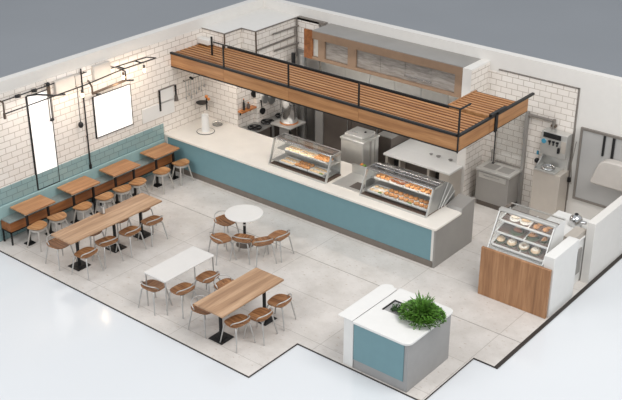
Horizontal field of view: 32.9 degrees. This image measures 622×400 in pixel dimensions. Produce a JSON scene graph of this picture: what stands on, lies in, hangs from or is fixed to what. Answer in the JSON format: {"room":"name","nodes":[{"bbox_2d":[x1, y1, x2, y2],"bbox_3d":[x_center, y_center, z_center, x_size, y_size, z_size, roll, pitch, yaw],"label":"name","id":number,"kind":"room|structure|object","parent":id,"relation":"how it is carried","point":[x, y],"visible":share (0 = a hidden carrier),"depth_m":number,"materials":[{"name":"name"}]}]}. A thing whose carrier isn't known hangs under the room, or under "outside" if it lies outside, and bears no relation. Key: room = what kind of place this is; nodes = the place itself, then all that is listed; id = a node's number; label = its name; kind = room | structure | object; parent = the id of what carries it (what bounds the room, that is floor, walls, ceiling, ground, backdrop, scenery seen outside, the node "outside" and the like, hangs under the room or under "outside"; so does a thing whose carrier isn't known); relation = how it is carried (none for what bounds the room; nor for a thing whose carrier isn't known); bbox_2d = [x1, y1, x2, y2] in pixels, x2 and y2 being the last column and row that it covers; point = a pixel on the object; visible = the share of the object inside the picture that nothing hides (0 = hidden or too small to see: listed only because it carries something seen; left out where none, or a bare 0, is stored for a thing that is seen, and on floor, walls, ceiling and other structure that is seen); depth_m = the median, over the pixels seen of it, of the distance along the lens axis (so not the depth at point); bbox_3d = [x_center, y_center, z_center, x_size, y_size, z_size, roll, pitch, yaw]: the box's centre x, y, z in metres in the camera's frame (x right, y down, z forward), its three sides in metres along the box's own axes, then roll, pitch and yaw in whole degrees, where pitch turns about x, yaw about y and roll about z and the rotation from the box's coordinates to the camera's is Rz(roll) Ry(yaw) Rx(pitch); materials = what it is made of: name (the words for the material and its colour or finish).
{"room":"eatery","nodes":[
{"label":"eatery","id":0,"kind":"room"},
{"bbox_2d":[0,0,263,241],"bbox_3d":[-4.017,-2.131,24.826,0.230,3.510,9.040,20,33,35],"label":"wall","id":1,"kind":"structure","parent":0,"point":[17,173],"depth_m":23.67,"materials":[{"name":"white tile"}]},
{"bbox_2d":[25,89,59,190],"bbox_3d":[-5.761,-1.283,22.675,0.022,2.180,0.615,20,33,35],"label":"lit panel","id":2,"kind":"object","parent":1,"relation":"attached to","point":[41,129],"visible":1,"depth_m":22.60,"materials":[{"name":"white plastic"}]},
{"bbox_2d":[27,82,65,120],"bbox_3d":[-5.566,-2.018,22.271,0.370,0.885,0.794,20,33,35],"label":"lamp","id":3,"kind":"object","parent":1,"relation":"attached to","point":[48,94],"visible":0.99,"depth_m":22.27,"materials":[{"name":"black metal"}]},
{"bbox_2d":[53,75,75,94],"bbox_3d":[-5.301,-2.469,22.659,0.088,0.320,0.520,20,33,35],"label":"wall box","id":4,"kind":"object","parent":1,"relation":"attached to","point":[66,83],"visible":0.84,"depth_m":22.60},
{"bbox_2d":[0,57,155,118],"bbox_3d":[-4.994,-2.525,22.642,0.582,0.234,4.260,20,33,35],"label":"rack","id":5,"kind":"object","parent":1,"relation":"attached to","point":[121,68],"visible":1,"depth_m":22.18,"materials":[{"name":"black metal"}]},
{"bbox_2d":[80,68,91,168],"bbox_3d":[-5.004,-1.785,23.419,0.072,2.380,0.064,20,33,35],"label":"vertical rod","id":6,"kind":"object","parent":1,"relation":"attached to","point":[90,164],"visible":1,"depth_m":23.46,"materials":[{"name":"black metal"}]},
{"bbox_2d":[91,61,110,81],"bbox_3d":[-4.645,-2.856,23.361,0.088,0.350,0.470,20,33,35],"label":"wall box","id":7,"kind":"object","parent":1,"relation":"attached to","point":[102,69],"visible":0.87,"depth_m":23.30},
{"bbox_2d":[87,69,133,94],"bbox_3d":[-4.495,-2.608,23.495,0.329,0.449,1.176,20,33,35],"label":"picture light","id":8,"kind":"object","parent":1,"relation":"attached to","point":[125,79],"visible":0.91,"depth_m":23.36,"materials":[{"name":"brown metal"}]},
{"bbox_2d":[92,84,133,138],"bbox_3d":[-4.506,-2.026,24.020,0.022,1.003,1.120,20,33,35],"label":"lit panel","id":9,"kind":"object","parent":1,"relation":"attached to","point":[112,109],"visible":1,"depth_m":24.00,"materials":[{"name":"white plastic"}]},
{"bbox_2d":[142,84,174,123],"bbox_3d":[-3.618,-2.282,25.086,0.045,0.690,1.070,20,33,35],"label":"board","id":10,"kind":"object","parent":1,"relation":"attached to","point":[165,106],"visible":1,"depth_m":25.16,"materials":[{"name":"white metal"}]},
{"bbox_2d":[196,95,209,109],"bbox_3d":[-2.686,-2.418,26.049,0.324,0.380,0.300,20,33,35],"label":"frying pan","id":11,"kind":"object","parent":1,"relation":"hanging from","point":[200,102],"visible":1,"depth_m":26.02,"materials":[{"name":"black metal"}]},
{"bbox_2d":[202,29,253,127],"bbox_3d":[-2.030,-2.683,26.155,1.090,3.200,0.600,20,33,35],"label":"wall","id":12,"kind":"structure","parent":0,"point":[224,104],"depth_m":25.91,"materials":[{"name":"white tile"}]},
{"bbox_2d":[197,36,213,45],"bbox_3d":[-2.551,-3.847,25.464,0.388,0.140,0.200,20,33,35],"label":"wall box","id":13,"kind":"object","parent":12,"relation":"attached to","point":[204,40],"visible":0.93,"depth_m":25.39,"materials":[{"name":"white paint"}]},
{"bbox_2d":[170,36,534,153],"bbox_3d":[0.714,-2.957,23.647,8.030,0.926,3.020,20,33,35],"label":"canopy","id":14,"kind":"object","parent":12,"relation":"attached to","point":[454,126],"visible":0.98,"depth_m":22.26,"materials":[{"name":"brown wood"}]},
{"bbox_2d":[202,7,320,135],"bbox_3d":[-1.197,-2.857,26.492,1.900,3.214,2.280,20,33,35],"label":"wall","id":15,"kind":"structure","parent":0,"point":[264,21],"depth_m":26.13,"materials":[{"name":"white tile"}]},
{"bbox_2d":[238,105,256,115],"bbox_3d":[-1.565,-2.181,25.937,0.160,0.135,0.520,20,33,35],"label":"wall shelf","id":16,"kind":"object","parent":15,"relation":"attached to","point":[252,107],"visible":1,"depth_m":25.86,"materials":[{"name":"brown wood"}]},
{"bbox_2d":[223,16,327,55],"bbox_3d":[-0.648,-3.785,25.880,2.966,1.020,0.988,-21,33,-36],"label":"pipe","id":17,"kind":"object","parent":15,"relation":"attached to","point":[316,21],"visible":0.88,"depth_m":26.05,"materials":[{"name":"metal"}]},
{"bbox_2d":[0,135,586,399],"bbox_3d":[0.069,0.933,22.480,10.540,0.021,8.850,20,33,35],"label":"floor","id":18,"kind":"structure","parent":0,"point":[328,271],"depth_m":21.13,"materials":[{"name":"tile"}]},
{"bbox_2d":[10,195,55,245],"bbox_3d":[-5.932,0.428,22.634,0.550,0.750,0.815,20,33,35],"label":"table","id":19,"kind":"object","parent":18,"relation":"on","point":[38,202],"visible":0.91,"depth_m":22.46,"materials":[{"name":"brown wood"}]},
{"bbox_2d":[27,220,51,251],"bbox_3d":[-5.744,0.750,22.265,0.408,0.507,0.413,13,29,25],"label":"wooden stool","id":20,"kind":"object","parent":18,"relation":"on","point":[38,226],"visible":0.99,"depth_m":22.16,"materials":[{"name":"brown wood"}]},
{"bbox_2d":[47,212,68,235],"bbox_3d":[-5.416,0.565,22.638,0.408,0.507,0.413,24,35,39],"label":"wooden stool","id":21,"kind":"object","parent":18,"relation":"on","point":[60,217],"visible":0.95,"depth_m":22.54,"materials":[{"name":"wood"}]},
{"bbox_2d":[45,234,76,270],"bbox_3d":[-5.147,1.026,21.598,0.478,0.603,0.474,20,33,35],"label":"chair","id":22,"kind":"object","parent":18,"relation":"on","point":[55,243],"visible":0.8,"depth_m":21.51,"materials":[{"name":"brown wood"}]},
{"bbox_2d":[57,176,99,223],"bbox_3d":[-5.144,0.000,23.497,0.550,0.750,0.815,20,33,35],"label":"table","id":23,"kind":"object","parent":18,"relation":"on","point":[83,183],"visible":0.9,"depth_m":23.32,"materials":[{"name":"brown wood"}]},
{"bbox_2d":[73,201,93,223],"bbox_3d":[-4.969,0.344,23.086,0.408,0.507,0.413,16,31,30],"label":"wooden stool","id":24,"kind":"object","parent":18,"relation":"on","point":[85,206],"visible":0.92,"depth_m":22.99,"materials":[{"name":"wood"}]},
{"bbox_2d":[0,139,172,245],"bbox_3d":[-5.036,-0.210,23.867,0.360,0.800,5.060,20,33,35],"label":"bench","id":25,"kind":"object","parent":18,"relation":"on","point":[12,221],"visible":0.62,"depth_m":23.53,"materials":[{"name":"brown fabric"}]},
{"bbox_2d":[71,246,103,280],"bbox_3d":[-4.520,1.207,21.231,0.478,0.603,0.474,15,30,27],"label":"chair","id":26,"kind":"object","parent":18,"relation":"on","point":[85,253],"visible":1,"depth_m":21.16,"materials":[{"name":"brown wood"}]},
{"bbox_2d":[94,192,115,213],"bbox_3d":[-4.577,0.131,23.516,0.408,0.507,0.413,20,33,35],"label":"wooden stool","id":27,"kind":"object","parent":18,"relation":"on","point":[106,197],"visible":0.94,"depth_m":23.44,"materials":[{"name":"wood"}]},
{"bbox_2d":[51,193,161,270],"bbox_3d":[-4.223,0.686,22.114,0.630,0.750,2.480,20,33,35],"label":"dining table","id":28,"kind":"object","parent":18,"relation":"on","point":[80,230],"visible":0.84,"depth_m":21.92,"materials":[{"name":"brown wood"}]},
{"bbox_2d":[92,236,123,268],"bbox_3d":[-4.192,0.994,21.662,0.478,0.603,0.474,24,35,39],"label":"chair","id":29,"kind":"object","parent":18,"relation":"on","point":[106,241],"visible":0.98,"depth_m":21.59,"materials":[{"name":"brown wood"}]},
{"bbox_2d":[99,159,139,203],"bbox_3d":[-4.385,-0.412,24.330,0.550,0.750,0.815,20,33,35],"label":"table","id":30,"kind":"object","parent":18,"relation":"on","point":[123,166],"visible":0.87,"depth_m":24.16,"materials":[{"name":"brown wood"}]},
{"bbox_2d":[112,184,132,205],"bbox_3d":[-4.248,-0.048,23.877,0.413,0.507,0.408,-22,34,-37],"label":"wooden stool","id":31,"kind":"object","parent":18,"relation":"on","point":[121,190],"visible":0.92,"depth_m":23.77,"materials":[{"name":"wood"}]},
{"bbox_2d":[115,225,146,257],"bbox_3d":[-3.781,0.799,22.056,0.478,0.603,0.474,16,31,30],"label":"chair","id":32,"kind":"object","parent":18,"relation":"on","point":[129,231],"visible":1,"depth_m":21.99,"materials":[{"name":"brown wood"}]},
{"bbox_2d":[128,177,149,198],"bbox_3d":[-3.957,-0.206,24.196,0.408,0.507,0.413,12,29,22],"label":"wooden stool","id":33,"kind":"object","parent":18,"relation":"on","point":[138,182],"visible":0.95,"depth_m":24.10,"materials":[{"name":"wood"}]},
{"bbox_2d":[137,215,167,246],"bbox_3d":[-3.389,0.586,22.486,0.478,0.603,0.474,20,33,35],"label":"chair","id":34,"kind":"object","parent":18,"relation":"on","point":[152,220],"visible":0.99,"depth_m":22.42,"materials":[{"name":"brown wood"}]},
{"bbox_2d":[138,279,172,315],"bbox_3d":[-2.987,1.776,20.083,0.474,0.603,0.478,20,33,35],"label":"chair","id":35,"kind":"object","parent":18,"relation":"on","point":[153,286],"visible":0.98,"depth_m":20.02,"materials":[{"name":"brown wood"}]},
{"bbox_2d":[140,142,179,187],"bbox_3d":[-3.590,-0.843,25.201,0.550,0.750,0.815,20,33,35],"label":"table","id":36,"kind":"object","parent":18,"relation":"on","point":[163,149],"visible":0.91,"depth_m":25.03,"materials":[{"name":"brown wood"}]},
{"bbox_2d":[151,166,174,194],"bbox_3d":[-3.483,-0.470,24.729,0.408,0.507,0.413,16,31,30],"label":"wooden stool","id":37,"kind":"object","parent":18,"relation":"on","point":[161,172],"visible":1,"depth_m":24.63,"materials":[{"name":"wood"}]},
{"bbox_2d":[144,246,214,315],"bbox_3d":[-2.517,1.551,20.366,0.590,0.750,1.330,20,33,35],"label":"dining table","id":38,"kind":"object","parent":18,"relation":"on","point":[171,268],"visible":0.94,"depth_m":20.16,"materials":[{"name":"white laminate"}]},
{"bbox_2d":[167,282,197,318],"bbox_3d":[-2.433,1.827,19.980,0.478,0.603,0.474,20,33,35],"label":"chair","id":39,"kind":"object","parent":18,"relation":"on","point":[181,289],"visible":0.98,"depth_m":19.90,"materials":[{"name":"brown wood"}]},
{"bbox_2d":[171,158,193,185],"bbox_3d":[-3.083,-0.680,25.154,0.408,0.507,0.413,24,35,39],"label":"wooden stool","id":40,"kind":"object","parent":18,"relation":"on","point":[182,163],"visible":0.99,"depth_m":25.07,"materials":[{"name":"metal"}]},
{"bbox_2d":[187,295,210,337],"bbox_3d":[-1.959,2.114,19.401,0.478,0.603,0.474,20,33,35],"label":"chair","id":41,"kind":"object","parent":18,"relation":"on","point":[194,308],"visible":0.52,"depth_m":19.23,"materials":[{"name":"brown wood"}]},
{"bbox_2d":[192,270,219,297],"bbox_3d":[-1.994,1.631,20.376,0.478,0.603,0.474,16,31,30],"label":"chair","id":42,"kind":"object","parent":18,"relation":"on","point":[207,277],"visible":0.92,"depth_m":20.32,"materials":[{"name":"brown wood"}]},
{"bbox_2d":[208,232,236,264],"bbox_3d":[-1.856,0.937,21.777,0.478,0.603,0.474,-14,30,-26],"label":"chair","id":43,"kind":"object","parent":18,"relation":"on","point":[219,238],"visible":0.99,"depth_m":21.73,"materials":[{"name":"brown wood"}]},
{"bbox_2d":[212,210,238,246],"bbox_3d":[-1.822,0.581,22.496,0.474,0.603,0.478,-22,34,-37],"label":"chair","id":44,"kind":"object","parent":18,"relation":"on","point":[221,220],"visible":0.82,"depth_m":22.42,"materials":[{"name":"brown wood"}]},
{"bbox_2d":[214,274,244,315],"bbox_3d":[-1.595,1.776,20.083,0.478,0.603,0.474,20,33,35],"label":"chair","id":45,"kind":"object","parent":18,"relation":"on","point":[223,282],"visible":0.43,"depth_m":20.09,"materials":[{"name":"brown wood"}]},
{"bbox_2d":[220,314,255,352],"bbox_3d":[-1.327,2.320,18.984,0.478,0.603,0.474,24,35,39],"label":"chair","id":46,"kind":"object","parent":18,"relation":"on","point":[236,321],"visible":1,"depth_m":18.93,"materials":[{"name":"brown wood"}]},
{"bbox_2d":[194,268,283,344],"bbox_3d":[-1.296,2.002,19.455,0.722,0.750,1.670,20,33,35],"label":"dining table","id":47,"kind":"object","parent":18,"relation":"on","point":[254,283],"visible":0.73,"depth_m":19.25,"materials":[{"name":"brown wood"}]},
{"bbox_2d":[225,204,262,248],"bbox_3d":[-1.404,0.608,22.271,0.810,0.750,0.810,20,33,35],"label":"round table","id":48,"kind":"object","parent":18,"relation":"on","point":[244,213],"visible":0.87,"depth_m":22.12,"materials":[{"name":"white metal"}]},
{"bbox_2d":[229,233,258,264],"bbox_3d":[-1.387,0.935,21.780,0.474,0.603,0.478,10,28,19],"label":"chair","id":49,"kind":"object","parent":18,"relation":"on","point":[240,238],"visible":1,"depth_m":21.68,"materials":[{"name":"brown wood"}]},
{"bbox_2d":[243,307,277,345],"bbox_3d":[-0.921,2.227,19.174,0.478,0.603,0.474,15,30,27],"label":"chair","id":50,"kind":"object","parent":18,"relation":"on","point":[261,314],"visible":0.98,"depth_m":19.13,"materials":[{"name":"brown wood"}]},
{"bbox_2d":[248,236,276,267],"bbox_3d":[-1.002,0.994,21.662,0.474,0.603,0.478,-11,28,-21],"label":"chair","id":51,"kind":"object","parent":18,"relation":"on","point":[261,241],"visible":1,"depth_m":21.57,"materials":[{"name":"brown wood"}]},
{"bbox_2d":[242,112,295,137],"bbox_3d":[-1.058,-1.601,26.562,0.500,0.900,1.550,20,33,35],"label":"gas stove","id":52,"kind":"object","parent":18,"relation":"on","point":[264,127],"visible":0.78,"depth_m":26.17,"materials":[{"name":"metal"}]},
{"bbox_2d":[242,115,279,132],"bbox_3d":[-1.058,-1.960,26.385,0.500,0.020,1.550,20,33,35],"label":"cooktop","id":53,"kind":"object","parent":52,"relation":"in","point":[264,126],"depth_m":26.11,"materials":[{"name":"metal"}]},
{"bbox_2d":[263,230,293,262],"bbox_3d":[-0.671,0.884,21.883,0.478,0.603,0.474,16,31,30],"label":"chair","id":54,"kind":"object","parent":18,"relation":"on","point":[278,235],"visible":1,"depth_m":21.85,"materials":[{"name":"brown wood"}]},
{"bbox_2d":[263,293,295,330],"bbox_3d":[-0.585,2.016,19.599,0.478,0.603,0.474,13,29,25],"label":"chair","id":55,"kind":"object","parent":18,"relation":"on","point":[278,300],"visible":0.99,"depth_m":19.54,"materials":[{"name":"brown wood"}]},
{"bbox_2d":[270,119,305,138],"bbox_3d":[-0.562,-1.491,26.272,0.640,0.960,0.620,20,33,35],"label":"stand","id":56,"kind":"object","parent":18,"relation":"on","point":[287,129],"visible":0.49,"depth_m":25.94,"materials":[{"name":"metal"}]},
{"bbox_2d":[280,100,297,124],"bbox_3d":[-0.543,-2.259,25.918,0.470,0.730,0.470,20,33,35],"label":"stock pot","id":57,"kind":"object","parent":56,"relation":"on","point":[288,111],"visible":0.72,"depth_m":25.79,"materials":[{"name":"silver metal"}]},
{"bbox_2d":[291,52,306,139],"bbox_3d":[-0.305,-2.525,26.682,0.389,2.450,0.178,6,27,11],"label":"flue pipe","id":58,"kind":"object","parent":18,"relation":"on","point":[302,60],"visible":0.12,"depth_m":26.69,"materials":[{"name":"metal"}]},
{"bbox_2d":[0,250,621,399],"bbox_3d":[0.128,2.157,20.006,13.824,0.024,5.521,0,26,-1],"label":"trim","id":59,"kind":"structure","parent":18,"relation":"attached to","point":[617,259],"depth_m":19.25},
{"bbox_2d":[164,117,474,267],"bbox_3d":[-0.065,-0.424,24.005,7.840,1.059,1.490,20,33,35],"label":"countertop","id":60,"kind":"structure","parent":18,"relation":"on","point":[235,159],"depth_m":23.16,"materials":[{"name":"stone"}]},
{"bbox_2d":[196,113,214,134],"bbox_3d":[-2.561,-1.869,25.559,0.450,0.450,0.450,20,33,35],"label":"towel stand","id":61,"kind":"object","parent":60,"relation":"on","point":[205,130],"visible":1,"depth_m":25.51,"materials":[{"name":"stone"}]},
{"bbox_2d":[268,133,341,183],"bbox_3d":[-0.151,-0.942,23.517,1.654,0.602,0.580,20,33,35],"label":"display case","id":62,"kind":"object","parent":60,"relation":"on","point":[334,166],"visible":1,"depth_m":23.51,"materials":[{"name":"metal"}]},
{"bbox_2d":[272,153,339,177],"bbox_3d":[-0.126,-0.772,23.636,1.590,0.012,0.460,20,33,35],"label":"shelf","id":63,"kind":"object","parent":62,"relation":"attached to","point":[335,171],"depth_m":23.63,"materials":[{"name":"metal"}]},
{"bbox_2d":[277,144,339,165],"bbox_3d":[-0.069,-1.009,23.596,1.590,0.012,0.280,20,33,35],"label":"shelf","id":64,"kind":"object","parent":62,"relation":"attached to","point":[337,160],"depth_m":23.55,"materials":[{"name":"metal"}]},
{"bbox_2d":[308,166,330,175],"bbox_3d":[0.189,-0.643,23.326,0.400,0.030,0.320,20,33,35],"label":"food tray","id":65,"kind":"object","parent":62,"relation":"on","point":[315,166],"visible":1,"depth_m":23.32,"materials":[{"name":"food"}]},
{"bbox_2d":[332,163,378,191],"bbox_3d":[0.986,-0.487,23.029,0.780,0.220,0.770,20,33,35],"label":"serving tray","id":66,"kind":"object","parent":60,"relation":"on","point":[352,181],"visible":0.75,"depth_m":23.14,"materials":[{"name":"metal"}]},
{"bbox_2d":[359,162,454,217],"bbox_3d":[2.039,-0.314,22.259,1.724,0.593,1.105,20,33,35],"label":"display case","id":67,"kind":"object","parent":60,"relation":"on","point":[441,195],"visible":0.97,"depth_m":22.01,"materials":[{"name":"metal"}]},
{"bbox_2d":[367,184,390,194],"bbox_3d":[1.456,-0.223,22.479,0.360,0.030,0.360,20,33,35],"label":"food tray","id":68,"kind":"object","parent":67,"relation":"on","point":[374,187],"visible":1,"depth_m":22.50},
{"bbox_2d":[364,181,429,211],"bbox_3d":[2.014,-0.128,22.335,1.640,0.012,0.840,20,33,35],"label":"shelf","id":69,"kind":"object","parent":67,"relation":"attached to","point":[394,202],"depth_m":22.29,"materials":[{"name":"metal"}]},
{"bbox_2d":[370,172,429,196],"bbox_3d":[2.026,-0.332,22.251,1.640,0.012,0.400,20,33,35],"label":"shelf","id":70,"kind":"object","parent":67,"relation":"attached to","point":[372,176],"depth_m":22.30,"materials":[{"name":"metal"}]},
{"bbox_2d":[447,193,472,211],"bbox_3d":[3.107,0.049,22.037,0.330,0.140,0.490,20,33,35],"label":"shelf","id":71,"kind":"object","parent":60,"relation":"attached to","point":[461,203],"depth_m":21.97,"materials":[{"name":"metal"}]},
{"bbox_2d":[315,110,382,157],"bbox_3d":[1.003,-1.735,25.819,2.100,1.800,1.060,20,33,35],"label":"tall cabinet","id":72,"kind":"object","parent":18,"relation":"on","point":[329,128],"visible":0.12,"depth_m":26.00,"materials":[{"name":"metal"}]},
{"bbox_2d":[340,126,379,167],"bbox_3d":[1.132,-0.946,24.622,0.680,1.448,0.660,20,33,35],"label":"machine","id":73,"kind":"object","parent":18,"relation":"on","point":[359,145],"visible":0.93,"depth_m":24.27,"materials":[{"name":"metal"}]},
{"bbox_2d":[378,131,409,169],"bbox_3d":[2.009,-1.127,25.289,0.400,1.180,0.900,20,33,35],"label":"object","id":74,"kind":"object","parent":18,"relation":"on","point":[387,140],"visible":0.19,"depth_m":24.87,"materials":[{"name":"metal"}]},
{"bbox_2d":[338,284,452,392],"bbox_3d":[1.478,2.357,18.390,1.480,1.060,1.420,20,33,35],"label":"island","id":75,"kind":"object","parent":18,"relation":"on","point":[384,347],"visible":0.91,"depth_m":18.00,"materials":[{"name":"white stone"}]},
{"bbox_2d":[382,300,407,315],"bbox_3d":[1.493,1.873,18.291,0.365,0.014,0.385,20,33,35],"label":"sink","id":76,"kind":"object","parent":75,"relation":"in","point":[386,308],"depth_m":18.30,"materials":[{"name":"black metal"}]},
{"bbox_2d":[353,288,452,345],"bbox_3d":[1.601,2.003,18.102,1.160,0.050,1.420,20,33,35],"label":"countertop","id":77,"kind":"structure","parent":75,"relation":"on","point":[386,324],"depth_m":17.89,"materials":[{"name":"white stone"}]},
{"bbox_2d":[397,290,446,330],"bbox_3d":[1.897,1.823,17.896,0.873,0.497,0.788,7,27,15],"label":"fern plant","id":78,"kind":"object","parent":75,"relation":"in","point":[421,311],"visible":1,"depth_m":17.81,"materials":[{"name":"plant"}]},
{"bbox_2d":[383,139,461,196],"bbox_3d":[2.767,-0.639,24.608,1.820,0.910,1.220,20,33,35],"label":"countertop","id":79,"kind":"structure","parent":18,"relation":"on","point":[411,155],"depth_m":24.32,"materials":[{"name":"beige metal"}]},
{"bbox_2d":[475,149,521,212],"bbox_3d":[4.241,-0.465,23.869,0.880,1.254,0.600,20,33,35],"label":"cabinet","id":80,"kind":"object","parent":18,"relation":"on","point":[497,184],"visible":0.84,"depth_m":23.73,"materials":[{"name":"metal"}]},
{"bbox_2d":[483,163,514,173],"bbox_3d":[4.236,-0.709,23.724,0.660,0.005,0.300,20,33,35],"label":"basin","id":81,"kind":"object","parent":80,"relation":"in","point":[496,167],"depth_m":23.72,"materials":[{"name":"metal"}]},
{"bbox_2d":[494,111,529,205],"bbox_3d":[4.467,-1.004,23.778,0.790,2.300,0.070,20,33,35],"label":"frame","id":82,"kind":"object","parent":18,"relation":"on","point":[526,125],"visible":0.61,"depth_m":23.59,"materials":[{"name":"metal"}]},
{"bbox_2d":[478,246,551,318],"bbox_3d":[3.849,1.558,20.025,1.470,1.040,0.060,20,33,35],"label":"panel","id":83,"kind":"object","parent":18,"relation":"on","point":[507,279],"visible":1,"depth_m":19.98,"materials":[{"name":"brown wood"}]},
{"bbox_2d":[487,202,565,266],"bbox_3d":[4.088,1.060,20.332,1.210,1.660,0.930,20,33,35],"label":"display case","id":84,"kind":"object","parent":83,"relation":"on","point":[555,235],"visible":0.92,"depth_m":20.08,"materials":[{"name":"metal"}]},
{"bbox_2d":[493,234,546,259],"bbox_3d":[4.136,0.822,20.290,1.120,0.165,0.643,20,33,35],"label":"shelf","id":85,"kind":"object","parent":84,"relation":"attached to","point":[514,251],"depth_m":20.12,"materials":[{"name":"silver metal"}]},
{"bbox_2d":[498,223,549,246],"bbox_3d":[4.178,0.616,20.244,1.120,0.134,0.513,20,33,35],"label":"shelf","id":86,"kind":"object","parent":84,"relation":"attached to","point":[505,228],"depth_m":20.17,"materials":[{"name":"silver metal"}]},
{"bbox_2d":[502,208,559,234],"bbox_3d":[4.216,0.429,20.204,1.120,0.105,0.393,20,33,35],"label":"shelf","id":87,"kind":"object","parent":84,"relation":"attached to","point":[505,217],"depth_m":20.09,"materials":[{"name":"clear glass"}]},
{"bbox_2d":[529,127,576,218],"bbox_3d":[5.272,-0.558,22.991,0.739,2.200,0.450,20,33,35],"label":"dispenser","id":88,"kind":"object","parent":18,"relation":"on","point":[550,180],"visible":0.97,"depth_m":22.92,"materials":[{"name":"metal"}]},
{"bbox_2d":[534,154,562,174],"bbox_3d":[5.172,-0.780,22.921,0.500,0.260,0.380,20,33,35],"label":"sink","id":89,"kind":"object","parent":88,"relation":"attached to","point":[547,164],"depth_m":22.97,"materials":[{"name":"metal"}]},
{"bbox_2d":[543,236,578,317],"bbox_3d":[4.692,1.453,19.968,0.220,1.280,0.980,20,33,35],"label":"block","id":90,"kind":"object","parent":18,"relation":"on","point":[562,259],"visible":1,"depth_m":19.81,"materials":[{"name":"white paint"}]},
{"bbox_2d":[546,210,589,283],"bbox_3d":[5.035,1.026,21.123,0.960,1.020,1.330,20,33,35],"label":"countertop","id":91,"kind":"structure","parent":18,"relation":"on","point":[561,214],"depth_m":20.96,"materials":[{"name":"stone"}]},
{"bbox_2d":[563,226,585,239],"bbox_3d":[5.137,0.684,20.529,0.220,0.120,0.550,20,33,35],"label":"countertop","id":92,"kind":"structure","parent":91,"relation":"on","point":[577,232],"depth_m":20.50,"materials":[{"name":"beige stone"}]},
{"bbox_2d":[569,213,586,227],"bbox_3d":[5.313,0.397,20.940,0.375,0.270,0.270,20,33,35],"label":"kettle","id":93,"kind":"object","parent":91,"relation":"on","point":[575,220],"visible":0.98,"depth_m":20.89,"materials":[{"name":"silver metal"}]},
{"bbox_2d":[264,0,621,219],"bbox_3d":[2.918,-2.141,24.847,10.540,3.510,0.225,20,33,35],"label":"wall","id":94,"kind":"structure","parent":0,"point":[576,97],"depth_m":23.07,"materials":[{"name":"white paint"}]},
{"bbox_2d":[297,48,458,140],"bbox_3d":[1.707,-2.050,25.778,5.220,2.400,0.130,20,33,35],"label":"cladding","id":95,"kind":"object","parent":94,"relation":"attached to","point":[341,71],"visible":0.05,"depth_m":25.72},
{"bbox_2d":[304,23,479,97],"bbox_3d":[1.803,-3.239,24.676,4.510,0.910,0.720,20,33,35],"label":"wall cabinet","id":96,"kind":"object","parent":94,"relation":"attached to","point":[417,65],"visible":0.97,"depth_m":24.31,"materials":[{"name":"metal"}]},
{"bbox_2d":[528,113,556,129],"bbox_3d":[5.035,-1.714,22.915,0.670,0.220,0.091,20,33,35],"label":"pipe","id":97,"kind":"object","parent":94,"relation":"attached to","point":[553,125],"visible":1,"depth_m":22.79,"materials":[{"name":"grey metal"}]},
{"bbox_2d":[572,127,621,207],"bbox_3d":[6.274,-0.608,22.394,1.360,1.680,0.055,20,33,35],"label":"hatch","id":98,"kind":"object","parent":94,"relation":"attached to","point":[589,157],"visible":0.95,"depth_m":22.55,"materials":[{"name":"white paint"}]},
{"bbox_2d":[590,136,621,191],"bbox_3d":[6.355,-0.748,22.078,0.895,1.050,0.225,20,33,35],"label":"hood","id":99,"kind":"object","parent":98,"relation":"attached to","point":[608,173],"visible":1,"depth_m":22.12,"materials":[{"name":"white metal"}]},
{"bbox_2d":[457,59,489,196],"bbox_3d":[3.635,-1.536,23.840,0.232,3.200,0.750,20,33,35],"label":"wall","id":100,"kind":"structure","parent":0,"point":[475,75],"depth_m":23.76,"materials":[{"name":"white paint"}]},
{"bbox_2d":[580,195,621,283],"bbox_3d":[6.162,0.657,21.519,0.170,1.330,2.280,20,33,35],"label":"wall","id":101,"kind":"structure","parent":0,"point":[603,242],"depth_m":20.99,"materials":[{"name":"white paint"}]},
{"bbox_3d":[4.074,0.910,20.160,0.250,0.018,0.250,20,46,35],"label":"plate","id":102,"kind":"object","parent":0,"visible":0},
{"bbox_2d":[519,242,529,249],"bbox_3d":[4.070,0.880,20.140,0.201,0.110,0.207,-24,35,-39],"label":"doughnut","id":103,"kind":"object","parent":102,"relation":"on","point":[523,245],"visible":1,"depth_m":20.09,"materials":[{"name":"beige food"}]},
{"label":"outside","id":104,"kind":"structure","parent":0,"visible":0},
{"bbox_2d":[0,252,621,399],"bbox_3d":[0.778,12.606,-0.975,45.200,0.080,48.900,20,33,35],"label":"ground","id":105,"kind":"structure","parent":104,"point":[58,342],"depth_m":18.54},
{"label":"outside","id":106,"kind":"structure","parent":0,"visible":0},
{"bbox_2d":[0,0,621,77],"bbox_3d":[-4.619,-5.377,35.471,105.000,0.040,105.000,20,33,35],"label":"sky","id":107,"kind":"structure","parent":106,"point":[585,34],"depth_m":37.33,"materials":[{"name":"grey"}]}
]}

